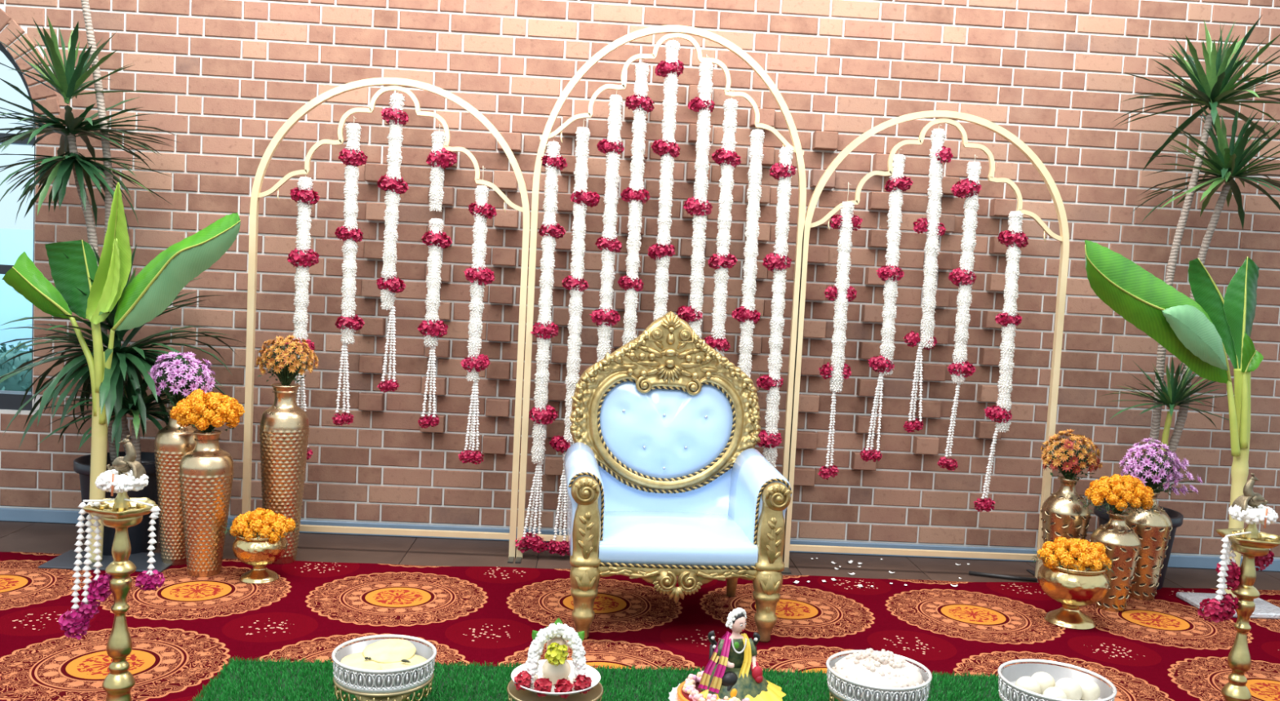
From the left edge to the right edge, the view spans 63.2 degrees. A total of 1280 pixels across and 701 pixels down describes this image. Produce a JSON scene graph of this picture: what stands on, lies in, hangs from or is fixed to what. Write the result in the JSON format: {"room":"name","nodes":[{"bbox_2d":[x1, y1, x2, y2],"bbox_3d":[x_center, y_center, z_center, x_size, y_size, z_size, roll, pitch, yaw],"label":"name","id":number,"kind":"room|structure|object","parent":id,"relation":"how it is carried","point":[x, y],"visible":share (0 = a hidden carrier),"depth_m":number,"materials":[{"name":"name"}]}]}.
{"room":"event space","nodes":[
{"label":"event space","id":0,"kind":"room"},
{"bbox_2d":[0,0,1279,559],"bbox_3d":[-0.296,-0.586,5.060,8.500,3.050,0.275,3,4,-3],"label":"wall","id":1,"kind":"structure","parent":0,"point":[230,73],"depth_m":5.00,"materials":[{"name":"brick"}]},
{"bbox_2d":[0,42,35,410],"bbox_3d":[-3.388,-0.668,4.920,1.100,1.856,0.120,3,4,-3],"label":"window","id":2,"kind":"structure","parent":1,"relation":"in","point":[15,239],"depth_m":4.96,"materials":[{"name":"clear glass"}]},
{"bbox_2d":[0,507,1279,572],"bbox_3d":[-0.369,0.909,5.073,8.500,0.061,0.020,3,4,-3],"label":"baseboard","id":3,"kind":"structure","parent":1,"relation":"attached to","point":[6,514],"depth_m":5.06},
{"bbox_2d":[0,520,1279,590],"bbox_3d":[-0.269,1.248,1.453,9.800,0.120,7.720,3,4,-3],"label":"floor","id":4,"kind":"structure","parent":0,"point":[15,536],"depth_m":4.85,"materials":[{"name":"wood"}]},
{"bbox_2d":[73,451,159,555],"bbox_3d":[-2.263,0.674,4.549,0.384,0.405,0.384,3,4,-3],"label":"pot","id":5,"kind":"object","parent":4,"relation":"on","point":[139,538],"depth_m":4.46,"materials":[{"name":"black plastic"}]},
{"bbox_2d":[0,0,242,555],"bbox_3d":[-2.321,-0.399,4.388,1.110,2.559,0.907,3,4,-3],"label":"dracaena","id":6,"kind":"object","parent":4,"relation":"on","point":[135,362],"visible":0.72,"depth_m":4.39,"materials":[{"name":"green plant"}]},
{"bbox_2d":[241,77,529,563],"bbox_3d":[-1.134,-0.143,4.681,1.234,2.132,0.220,3,4,-3],"label":"arch frame","id":7,"kind":"object","parent":4,"relation":"on","point":[396,82],"visible":0.98,"depth_m":4.64,"materials":[{"name":"beige metal"}]},
{"bbox_2d":[285,173,319,460],"bbox_3d":[-1.517,-0.182,4.652,0.130,1.356,0.135,6,5,41],"label":"flower garland","id":8,"kind":"object","parent":7,"relation":"hanging from","point":[302,257],"visible":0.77,"depth_m":4.62,"materials":[{"name":"plant"}]},
{"bbox_2d":[332,115,368,426],"bbox_3d":[-1.299,-0.347,4.649,0.125,1.388,0.130,6,5,36],"label":"flower garland","id":9,"kind":"object","parent":7,"relation":"hanging from","point":[349,233],"visible":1,"depth_m":4.63,"materials":[{"name":"plant"}]},
{"bbox_2d":[376,90,408,393],"bbox_3d":[-1.110,-0.486,4.646,0.144,1.365,0.117,3,4,7],"label":"flower garland","id":10,"kind":"object","parent":7,"relation":"hanging from","point":[393,186],"visible":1,"depth_m":4.62,"materials":[{"name":"plant"}]},
{"bbox_2d":[417,124,457,428],"bbox_3d":[-0.914,-0.326,4.670,0.147,1.369,0.123,3,4,0],"label":"flower garland","id":11,"kind":"object","parent":7,"relation":"hanging from","point":[439,159],"visible":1,"depth_m":4.64,"materials":[{"name":"plant"}]},
{"bbox_2d":[457,165,497,464],"bbox_3d":[-0.730,-0.154,4.689,0.132,1.346,0.133,6,5,43],"label":"flower garland","id":12,"kind":"object","parent":7,"relation":"hanging from","point":[479,276],"visible":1,"depth_m":4.67,"materials":[{"name":"plant"}]},
{"bbox_2d":[0,551,1279,700],"bbox_3d":[-0.237,1.075,3.114,8.000,0.006,3.252,3,4,-3],"label":"carpet","id":13,"kind":"object","parent":4,"relation":"on","point":[183,632],"visible":0.63,"depth_m":3.90,"materials":[{"name":"red carpet"}]},
{"bbox_2d":[38,550,171,572],"bbox_3d":[-2.204,0.883,4.363,0.490,0.008,0.265,3,4,-3],"label":"plate","id":14,"kind":"object","parent":13,"relation":"on","point":[65,561],"visible":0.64,"depth_m":4.33,"materials":[{"name":"metal"}]},
{"bbox_2d":[2,182,240,563],"bbox_3d":[-2.064,0.108,4.235,0.962,1.567,0.256,3,4,2],"label":"banana plant","id":15,"kind":"object","parent":14,"relation":"on","point":[156,286],"visible":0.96,"depth_m":4.20,"materials":[{"name":"green plant"}]},
{"bbox_2d":[82,435,158,700],"bbox_3d":[-1.424,0.628,2.856,0.189,0.798,0.185,3,4,-3],"label":"oil lamp","id":16,"kind":"object","parent":13,"relation":"on","point":[120,514],"visible":0.95,"depth_m":2.84,"materials":[{"name":"gold metal"}]},
{"bbox_2d":[57,497,115,639],"bbox_3d":[-1.505,0.592,2.841,0.143,0.390,0.074,1,4,-25],"label":"flower garland","id":17,"kind":"object","parent":16,"relation":"hanging from","point":[76,621],"visible":0.98,"depth_m":2.83,"materials":[{"name":"white plant"}]},
{"bbox_2d":[94,469,148,496],"bbox_3d":[-1.411,0.355,2.839,0.134,0.060,0.131,3,4,-3],"label":"flower wreath","id":18,"kind":"object","parent":16,"relation":"attached to","point":[109,481],"visible":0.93,"depth_m":2.80,"materials":[{"name":"white plant"}]},
{"bbox_2d":[124,498,164,591],"bbox_3d":[-1.354,0.532,2.843,0.110,0.255,0.060,3,4,-3],"label":"string","id":19,"kind":"object","parent":16,"relation":"hanging from","point":[149,580],"visible":1,"depth_m":2.84,"materials":[{"name":"white plant"}]},
{"bbox_2d":[154,406,198,565],"bbox_3d":[-1.947,0.570,4.385,0.189,0.658,0.190,-1,5,-43],"label":"vase","id":20,"kind":"object","parent":13,"relation":"on","point":[171,444],"visible":0.52,"depth_m":4.32,"materials":[{"name":"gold metal"}]},
{"bbox_2d":[144,351,216,406],"bbox_3d":[-1.920,0.128,4.357,0.294,0.252,0.223,3,4,-3],"label":"flower bouquet","id":21,"kind":"object","parent":20,"relation":"in","point":[177,387],"visible":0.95,"depth_m":4.31,"materials":[{"name":"purple plant"}]},
{"bbox_2d":[178,430,234,577],"bbox_3d":[-1.774,0.622,4.250,0.208,0.587,0.206,5,4,30],"label":"vase","id":22,"kind":"object","parent":13,"relation":"on","point":[206,473],"visible":0.98,"depth_m":4.19,"materials":[{"name":"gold metal"}]},
{"bbox_2d":[169,388,244,432],"bbox_3d":[-1.754,0.249,4.224,0.276,0.185,0.223,3,4,-3],"label":"flower bouquet","id":23,"kind":"object","parent":22,"relation":"on","point":[207,411],"visible":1,"depth_m":4.16,"materials":[{"name":"orange plant"}]},
{"bbox_2d":[232,533,287,583],"bbox_3d":[-1.546,0.835,4.229,0.212,0.190,0.213,3,4,-3],"label":"footed bowl","id":24,"kind":"object","parent":13,"relation":"on","point":[259,553],"visible":0.85,"depth_m":4.16,"materials":[{"name":"gold metal"}]},
{"bbox_2d":[217,507,299,543],"bbox_3d":[-1.536,0.705,4.218,0.311,0.126,0.248,0,5,-34],"label":"flower bouquet","id":25,"kind":"object","parent":24,"relation":"on","point":[264,522],"visible":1,"depth_m":4.17,"materials":[{"name":"orange plant"}]},
{"bbox_2d":[258,382,309,564],"bbox_3d":[-1.538,0.530,4.484,0.205,0.770,0.207,2,4,-12],"label":"vase","id":26,"kind":"object","parent":13,"relation":"on","point":[284,427],"visible":0.81,"depth_m":4.41,"materials":[{"name":"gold metal"}]},
{"bbox_2d":[256,335,319,385],"bbox_3d":[-1.508,0.045,4.451,0.263,0.228,0.207,3,4,-3],"label":"flower bouquet","id":27,"kind":"object","parent":26,"relation":"on","point":[287,365],"visible":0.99,"depth_m":4.42,"materials":[{"name":"orange plant"}]},
{"bbox_2d":[192,656,1001,700],"bbox_3d":[0.089,1.088,2.927,2.781,0.026,1.149,3,4,-3],"label":"mat","id":28,"kind":"object","parent":13,"relation":"on","point":[243,680],"visible":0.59,"depth_m":3.27,"materials":[{"name":"green carpet"}]},
{"bbox_2d":[333,674,433,700],"bbox_3d":[-0.719,0.980,2.910,0.274,0.148,0.274,3,4,-3],"label":"cake stand","id":29,"kind":"object","parent":28,"relation":"on","point":[403,695],"visible":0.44,"depth_m":2.82,"materials":[{"name":"gold metal"}]},
{"bbox_2d":[331,635,436,693],"bbox_3d":[-0.713,0.873,2.903,0.285,0.067,0.285,4,4,15],"label":"bowl","id":30,"kind":"object","parent":29,"relation":"on","point":[353,679],"visible":0.82,"depth_m":2.81,"materials":[{"name":"metal"}]},
{"bbox_3d":[-0.711,0.887,2.901,0.238,0.011,0.237,3,4,-3],"label":"bread","id":31,"kind":"object","parent":30,"relation":"in","visible":0},
{"bbox_2d":[340,653,381,670],"bbox_3d":[-0.763,0.869,2.886,0.135,0.016,0.136,4,4,13],"label":"bread","id":32,"kind":"object","parent":31,"relation":"on","point":[357,660],"visible":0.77,"depth_m":2.87,"materials":[{"name":"beige food"}]},
{"bbox_2d":[378,654,426,670],"bbox_3d":[-0.659,0.874,2.890,0.136,0.016,0.135,6,5,35],"label":"bread","id":33,"kind":"object","parent":31,"relation":"on","point":[415,660],"visible":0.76,"depth_m":2.88,"materials":[{"name":"beige food"}]},
{"bbox_2d":[362,639,416,663],"bbox_3d":[-0.711,0.855,2.954,0.148,0.022,0.147,2,4,-17],"label":"bread","id":34,"kind":"object","parent":33,"relation":"on","point":[388,651],"visible":0.99,"depth_m":2.94,"materials":[{"name":"beige food"}]},
{"bbox_2d":[401,659,410,662],"bbox_3d":[-0.649,0.862,2.883,0.028,0.008,0.008,4,4,16],"label":"greens","id":35,"kind":"object","parent":33,"relation":"on","point":[402,660],"visible":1,"depth_m":2.88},
{"bbox_2d":[506,680,603,700],"bbox_3d":[-0.241,1.013,2.933,0.272,0.128,0.272,3,4,-3],"label":"cake stand","id":36,"kind":"object","parent":28,"relation":"on","point":[595,694],"visible":0.44,"depth_m":2.88,"materials":[{"name":"gold metal"}]},
{"bbox_2d":[511,659,600,696],"bbox_3d":[-0.237,0.932,2.928,0.252,0.034,0.252,3,4,-3],"label":"plate","id":37,"kind":"object","parent":36,"relation":"on","point":[593,673],"visible":0.41,"depth_m":2.95,"materials":[{"name":"ceramic"}]},
{"bbox_2d":[513,671,532,690],"bbox_3d":[-0.322,0.908,2.859,0.052,0.056,0.052,6,5,35],"label":"rose","id":38,"kind":"object","parent":37,"relation":"on","point":[524,680],"visible":0.99,"depth_m":2.85,"materials":[{"name":"red plant"}]},
{"bbox_2d":[533,678,551,697],"bbox_3d":[-0.265,0.918,2.832,0.051,0.057,0.052,3,4,-2],"label":"rose","id":39,"kind":"object","parent":37,"relation":"on","point":[543,685],"visible":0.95,"depth_m":2.82,"materials":[{"name":"red plant"}]},
{"bbox_2d":[532,617,584,686],"bbox_3d":[-0.232,0.843,2.934,0.147,0.194,0.082,3,4,-3],"label":"pot","id":40,"kind":"object","parent":37,"relation":"on","point":[554,673],"visible":0.41,"depth_m":2.91,"materials":[{"name":"beige ceramic"}]},
{"bbox_2d":[521,622,589,691],"bbox_3d":[-0.232,0.854,2.904,0.198,0.186,0.078,3,4,-3],"label":"garland","id":41,"kind":"object","parent":40,"relation":"on","point":[535,650],"visible":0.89,"depth_m":2.89},
{"bbox_2d":[544,643,568,666],"bbox_3d":[-0.231,0.840,2.875,0.066,0.068,0.054,3,4,-3],"label":"flower","id":42,"kind":"object","parent":40,"relation":"attached to","point":[557,656],"visible":1,"depth_m":2.87,"materials":[{"name":"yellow plant"}]},
{"bbox_2d":[553,678,573,698],"bbox_3d":[-0.208,0.922,2.834,0.052,0.054,0.052,5,4,31],"label":"rose","id":43,"kind":"object","parent":37,"relation":"on","point":[563,686],"visible":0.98,"depth_m":2.82,"materials":[{"name":"red plant"}]},
{"bbox_2d":[573,675,592,694],"bbox_3d":[-0.157,0.920,2.863,0.053,0.053,0.051,0,5,-38],"label":"rose","id":44,"kind":"object","parent":37,"relation":"on","point":[583,684],"visible":0.97,"depth_m":2.85,"materials":[{"name":"red plant"}]},
{"bbox_2d":[828,689,843,700],"bbox_3d":[0.673,1.048,2.974,0.274,0.148,0.274,3,4,-3],"label":"cake stand","id":45,"kind":"object","parent":28,"relation":"on","point":[832,696],"visible":0.1,"depth_m":2.94,"materials":[{"name":"gold metal"}]},
{"bbox_2d":[826,650,932,700],"bbox_3d":[0.679,0.940,2.967,0.295,0.069,0.295,-1,5,-45],"label":"bowl","id":46,"kind":"object","parent":45,"relation":"on","point":[844,689],"visible":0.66,"depth_m":2.87,"materials":[{"name":"metal"}]},
{"bbox_2d":[831,648,924,697],"bbox_3d":[0.675,0.919,2.966,0.266,0.121,0.268,1,4,-23],"label":"white puffs","id":47,"kind":"object","parent":46,"relation":"in","point":[883,668],"visible":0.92,"depth_m":2.91,"materials":[{"name":"white food"}]},
{"bbox_3d":[0.231,1.050,2.956,0.244,0.100,0.244,3,4,-3],"label":"cake stand","id":48,"kind":"object","parent":28,"relation":"on","visible":0},
{"bbox_2d":[667,671,750,700],"bbox_3d":[0.235,0.971,2.951,0.309,0.057,0.310,3,4,-3],"label":"garland","id":49,"kind":"object","parent":48,"relation":"on","point":[687,691],"visible":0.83,"depth_m":2.93,"materials":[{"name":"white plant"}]},
{"bbox_2d":[707,631,759,665],"bbox_3d":[0.267,0.890,2.993,0.152,0.165,0.026,3,4,-3],"label":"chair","id":50,"kind":"object","parent":49,"relation":"on","point":[711,635],"visible":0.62,"depth_m":2.98,"materials":[{"name":"metal"}]},
{"bbox_2d":[697,608,786,700],"bbox_3d":[0.292,0.852,2.928,0.234,0.243,0.215,5,4,25],"label":"doll","id":51,"kind":"object","parent":49,"relation":"on","point":[738,674],"visible":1,"depth_m":2.91,"materials":[{"name":"multicoloured fabric"}]},
{"bbox_2d":[733,642,739,648],"bbox_3d":[0.270,0.827,2.915,0.018,0.020,0.010,2,4,-11],"label":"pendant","id":52,"kind":"object","parent":51,"relation":"on","point":[736,645],"depth_m":2.91,"materials":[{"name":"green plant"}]},
{"bbox_3d":[1.189,1.083,2.999,0.274,0.128,0.274,3,4,-3],"label":"cake stand","id":53,"kind":"object","parent":28,"relation":"on","visible":0},
{"bbox_2d":[997,659,1116,700],"bbox_3d":[1.195,0.982,2.992,0.319,0.075,0.319,2,4,-15],"label":"bowl","id":54,"kind":"object","parent":53,"relation":"on","point":[1008,676],"visible":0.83,"depth_m":3.08,"materials":[{"name":"metal"}]},
{"bbox_2d":[1015,676,1040,694],"bbox_3d":[1.111,0.969,2.978,0.070,0.067,0.068,1,4,-27],"label":"rasgulla sweet","id":55,"kind":"object","parent":54,"relation":"in","point":[1028,683],"visible":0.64,"depth_m":2.96,"materials":[{"name":"white food"}]},
{"bbox_2d":[1031,671,1055,694],"bbox_3d":[1.169,0.969,3.020,0.071,0.067,0.068,2,4,-13],"label":"rasgulla sweet","id":56,"kind":"object","parent":54,"relation":"in","point":[1045,680],"visible":0.6,"depth_m":3.00,"materials":[{"name":"white food"}]},
{"bbox_2d":[1042,687,1067,699],"bbox_3d":[1.163,0.977,2.915,0.066,0.063,0.064,1,4,-28],"label":"rasgulla sweet","id":57,"kind":"object","parent":54,"relation":"in","point":[1054,692],"visible":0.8,"depth_m":2.90,"materials":[{"name":"white food"}]},
{"bbox_2d":[1054,678,1082,700],"bbox_3d":[1.224,0.973,2.973,0.074,0.070,0.072,5,4,23],"label":"rasgulla sweet","id":58,"kind":"object","parent":54,"relation":"in","point":[1072,689],"visible":0.82,"depth_m":2.95,"materials":[{"name":"white food"}]},
{"bbox_2d":[1077,679,1100,700],"bbox_3d":[1.287,0.978,2.990,0.067,0.063,0.064,3,4,6],"label":"rasgulla sweet","id":59,"kind":"object","parent":54,"relation":"in","point":[1091,690],"visible":0.85,"depth_m":2.97,"materials":[{"name":"white food"}]},
{"bbox_2d":[564,311,791,643],"bbox_3d":[0.126,0.443,3.995,0.820,1.172,0.650,3,4,-6],"label":"chair","id":60,"kind":"object","parent":13,"relation":"on","point":[666,478],"visible":1,"depth_m":4.20,"materials":[{"name":"white leather"}]},
{"bbox_2d":[599,511,757,566],"bbox_3d":[0.116,0.708,3.976,0.574,0.097,0.508,3,4,-6],"label":"seat cushion","id":61,"kind":"object","parent":60,"relation":"on","point":[628,538],"depth_m":3.77,"materials":[{"name":"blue leather"}]},
{"bbox_2d":[1040,475,1091,546],"bbox_3d":[1.891,0.823,4.636,0.209,0.515,0.210,5,5,33],"label":"vase","id":62,"kind":"object","parent":13,"relation":"on","point":[1064,515],"visible":0.55,"depth_m":4.57,"materials":[{"name":"gold metal"}]},
{"bbox_2d":[1040,429,1102,480],"bbox_3d":[1.912,0.463,4.611,0.272,0.232,0.203,3,4,-3],"label":"flower bouquet","id":63,"kind":"object","parent":62,"relation":"on","point":[1070,467],"visible":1,"depth_m":4.57,"materials":[{"name":"orange plant"}]},
{"bbox_2d":[1036,558,1109,630],"bbox_3d":[1.746,0.979,4.204,0.270,0.244,0.271,3,4,-3],"label":"footed bowl","id":64,"kind":"object","parent":13,"relation":"on","point":[1075,589],"visible":0.9,"depth_m":4.12,"materials":[{"name":"gold metal"}]},
{"bbox_2d":[1030,536,1115,575],"bbox_3d":[1.751,0.820,4.196,0.348,0.133,0.279,1,4,-22],"label":"flower bouquet","id":65,"kind":"object","parent":64,"relation":"on","point":[1076,553],"visible":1,"depth_m":4.14,"materials":[{"name":"orange plant"}]},
{"bbox_2d":[1089,510,1141,612],"bbox_3d":[2.016,0.893,4.420,0.201,0.413,0.202,5,5,33],"label":"vase","id":66,"kind":"object","parent":13,"relation":"on","point":[1122,545],"visible":0.79,"depth_m":4.36,"materials":[{"name":"gold metal"}]},
{"bbox_2d":[1080,474,1156,519],"bbox_3d":[2.022,0.614,4.403,0.317,0.185,0.271,6,5,35],"label":"flower bouquet","id":67,"kind":"object","parent":66,"relation":"in","point":[1100,490],"visible":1,"depth_m":4.35,"materials":[{"name":"orange plant"}]},
{"bbox_2d":[1124,491,1172,600],"bbox_3d":[2.239,0.859,4.618,0.212,0.479,0.213,0,5,-38],"label":"vase","id":68,"kind":"object","parent":13,"relation":"on","point":[1153,533],"visible":0.62,"depth_m":4.55,"materials":[{"name":"gold metal"}]},
{"bbox_2d":[1119,437,1203,497],"bbox_3d":[2.301,0.512,4.597,0.357,0.248,0.206,3,4,-3],"label":"flower bouquet","id":69,"kind":"object","parent":68,"relation":"on","point":[1147,478],"visible":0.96,"depth_m":4.56,"materials":[{"name":"purple plant"}]},
{"bbox_2d":[1176,592,1279,619],"bbox_3d":[2.583,1.111,4.525,0.360,0.024,0.280,3,4,-3],"label":"plate","id":70,"kind":"object","parent":13,"relation":"on","point":[1263,610],"visible":0.51,"depth_m":4.51,"materials":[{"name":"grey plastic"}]},
{"bbox_2d":[1084,240,1263,601],"bbox_3d":[2.180,0.326,4.381,0.969,1.518,0.265,2,4,-19],"label":"banana plant","id":71,"kind":"object","parent":70,"relation":"on","point":[1200,333],"visible":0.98,"depth_m":4.36,"materials":[{"name":"green plant"}]},
{"bbox_2d":[1215,473,1279,700],"bbox_3d":[1.867,0.774,3.207,0.189,0.798,0.185,3,4,-3],"label":"oil lamp","id":72,"kind":"object","parent":13,"relation":"on","point":[1254,544],"visible":0.97,"depth_m":3.19,"materials":[{"name":"gold metal"}]},
{"bbox_2d":[1197,531,1251,622],"bbox_3d":[1.797,0.692,3.195,0.172,0.285,0.088,0,5,-33],"label":"string","id":73,"kind":"object","parent":72,"relation":"hanging from","point":[1220,609],"visible":0.99,"depth_m":3.18,"materials":[{"name":"white plant"}]},
{"bbox_2d":[1228,505,1278,528],"bbox_3d":[1.880,0.501,3.188,0.133,0.060,0.130,3,4,-3],"label":"flower wreath","id":74,"kind":"object","parent":72,"relation":"attached to","point":[1264,515],"visible":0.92,"depth_m":3.15,"materials":[{"name":"white plant"}]},
{"bbox_2d":[1254,531,1274,571],"bbox_3d":[1.926,0.622,3.247,0.110,0.140,0.069,2,4,-15],"label":"string","id":75,"kind":"object","parent":72,"relation":"hanging from","point":[1260,562],"visible":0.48,"depth_m":3.23,"materials":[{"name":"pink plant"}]},
{"bbox_2d":[515,24,806,573],"bbox_3d":[0.110,-0.235,4.728,1.234,2.436,0.220,3,4,-3],"label":"arch frame","id":76,"kind":"object","parent":4,"relation":"on","point":[677,31],"visible":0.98,"depth_m":4.67,"materials":[{"name":"beige metal"}]},
{"bbox_2d":[515,139,567,553],"bbox_3d":[-0.443,-0.007,4.709,0.173,1.882,0.120,2,4,-14],"label":"flower garland","id":77,"kind":"object","parent":76,"relation":"hanging from","point":[541,414],"visible":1,"depth_m":4.69,"materials":[{"name":"plant"}]},
{"bbox_2d":[545,119,600,555],"bbox_3d":[-0.299,-0.048,4.712,0.178,1.992,0.105,3,4,-3],"label":"flower garland","id":78,"kind":"object","parent":76,"relation":"hanging from","point":[580,197],"visible":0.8,"depth_m":4.68,"materials":[{"name":"plant"}]},
{"bbox_2d":[589,84,624,361],"bbox_3d":[-0.159,-0.174,4.712,0.138,2.037,0.136,7,5,44],"label":"flower garland","id":79,"kind":"object","parent":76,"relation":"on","point":[605,317],"visible":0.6,"depth_m":4.67,"materials":[{"name":"plant"}]},
{"bbox_2d":[617,58,654,345],"bbox_3d":[-0.043,-0.277,4.710,0.134,2.093,0.107,3,4,-3],"label":"flower garland","id":80,"kind":"object","parent":76,"relation":"hanging from","point":[639,103],"visible":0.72,"depth_m":4.66,"materials":[{"name":"plant"}]},
{"bbox_2d":[648,38,684,320],"bbox_3d":[0.087,-0.321,4.712,0.140,2.185,0.111,1,4,-24],"label":"flower garland","id":81,"kind":"object","parent":76,"relation":"hanging from","point":[667,148],"visible":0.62,"depth_m":4.66,"materials":[{"name":"plant"}]},
{"bbox_2d":[675,54,715,338],"bbox_3d":[0.237,-0.276,4.721,0.133,2.107,0.129,6,5,35],"label":"flower garland","id":82,"kind":"object","parent":76,"relation":"hanging from","point":[704,104],"visible":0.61,"depth_m":4.67,"materials":[{"name":"plant"}]},
{"bbox_2d":[703,88,741,356],"bbox_3d":[0.360,-0.201,4.729,0.142,1.956,0.117,4,4,11],"label":"flower garland","id":83,"kind":"object","parent":76,"relation":"hanging from","point":[722,260],"visible":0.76,"depth_m":4.69,"materials":[{"name":"plant"}]},
{"bbox_2d":[731,127,764,377],"bbox_3d":[0.479,-0.090,4.741,0.141,1.893,0.113,3,4,-3],"label":"flower garland","id":84,"kind":"object","parent":76,"relation":"hanging from","point":[746,314],"visible":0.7,"depth_m":4.70,"materials":[{"name":"plant"}]},
{"bbox_2d":[755,146,795,467],"bbox_3d":[0.604,0.011,4.755,0.138,1.885,0.122,5,4,28],"label":"flower garland","id":85,"kind":"object","parent":76,"relation":"hanging from","point":[784,171],"visible":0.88,"depth_m":4.72,"materials":[{"name":"plant"}]},
{"bbox_2d":[782,110,1069,578],"bbox_3d":[1.328,-0.024,4.795,1.234,2.132,0.220,3,4,-3],"label":"arch frame","id":86,"kind":"object","parent":4,"relation":"on","point":[1064,238],"visible":0.99,"depth_m":4.76,"materials":[{"name":"beige metal"}]},
{"bbox_2d":[817,182,862,479],"bbox_3d":[0.910,-0.084,4.765,0.158,1.366,0.091,3,4,-3],"label":"flower garland","id":87,"kind":"object","parent":86,"relation":"hanging from","point":[842,292],"visible":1,"depth_m":4.74,"materials":[{"name":"plant"}]},
{"bbox_2d":[859,147,913,462],"bbox_3d":[1.133,-0.202,4.763,0.157,1.447,0.110,3,4,-3],"label":"flower garland","id":88,"kind":"object","parent":86,"relation":"hanging from","point":[891,273],"visible":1,"depth_m":4.74,"materials":[{"name":"plant"}]},
{"bbox_2d":[902,123,953,432],"bbox_3d":[1.308,-0.326,4.755,0.161,1.422,0.111,3,4,-3],"label":"flower garland","id":89,"kind":"object","parent":86,"relation":"hanging from","point":[939,154],"visible":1,"depth_m":4.74,"materials":[{"name":"plant"}]},
{"bbox_2d":[937,154,982,471],"bbox_3d":[1.472,-0.167,4.781,0.175,1.458,0.117,2,4,-7],"label":"flower garland","id":90,"kind":"object","parent":86,"relation":"hanging from","point":[969,188],"visible":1,"depth_m":4.75,"materials":[{"name":"plant"}]},
{"bbox_2d":[973,202,1028,511],"bbox_3d":[1.673,0.014,4.803,0.159,1.486,0.112,4,4,13],"label":"flower garland","id":91,"kind":"object","parent":86,"relation":"hanging from","point":[1013,238],"visible":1,"depth_m":4.78,"materials":[{"name":"plant"}]},
{"bbox_2d":[968,571,1037,582],"bbox_3d":[1.684,1.050,4.827,0.301,0.016,0.025,4,4,13],"label":"strut","id":92,"kind":"object","parent":4,"relation":"on","point":[971,573],"visible":1,"depth_m":4.82,"materials":[{"name":"metal"}]},
{"bbox_2d":[1093,502,1183,590],"bbox_3d":[2.312,0.916,4.856,0.376,0.352,0.376,3,4,-3],"label":"pot","id":93,"kind":"object","parent":4,"relation":"on","point":[1176,517],"depth_m":4.77,"materials":[{"name":"black plastic"}]},
{"bbox_2d":[1093,15,1279,590],"bbox_3d":[2.570,-0.185,4.673,0.820,2.596,0.880,-1,5,-43],"label":"dracaena","id":94,"kind":"object","parent":4,"relation":"on","point":[1214,86],"visible":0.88,"depth_m":4.65,"materials":[{"name":"green plant"}]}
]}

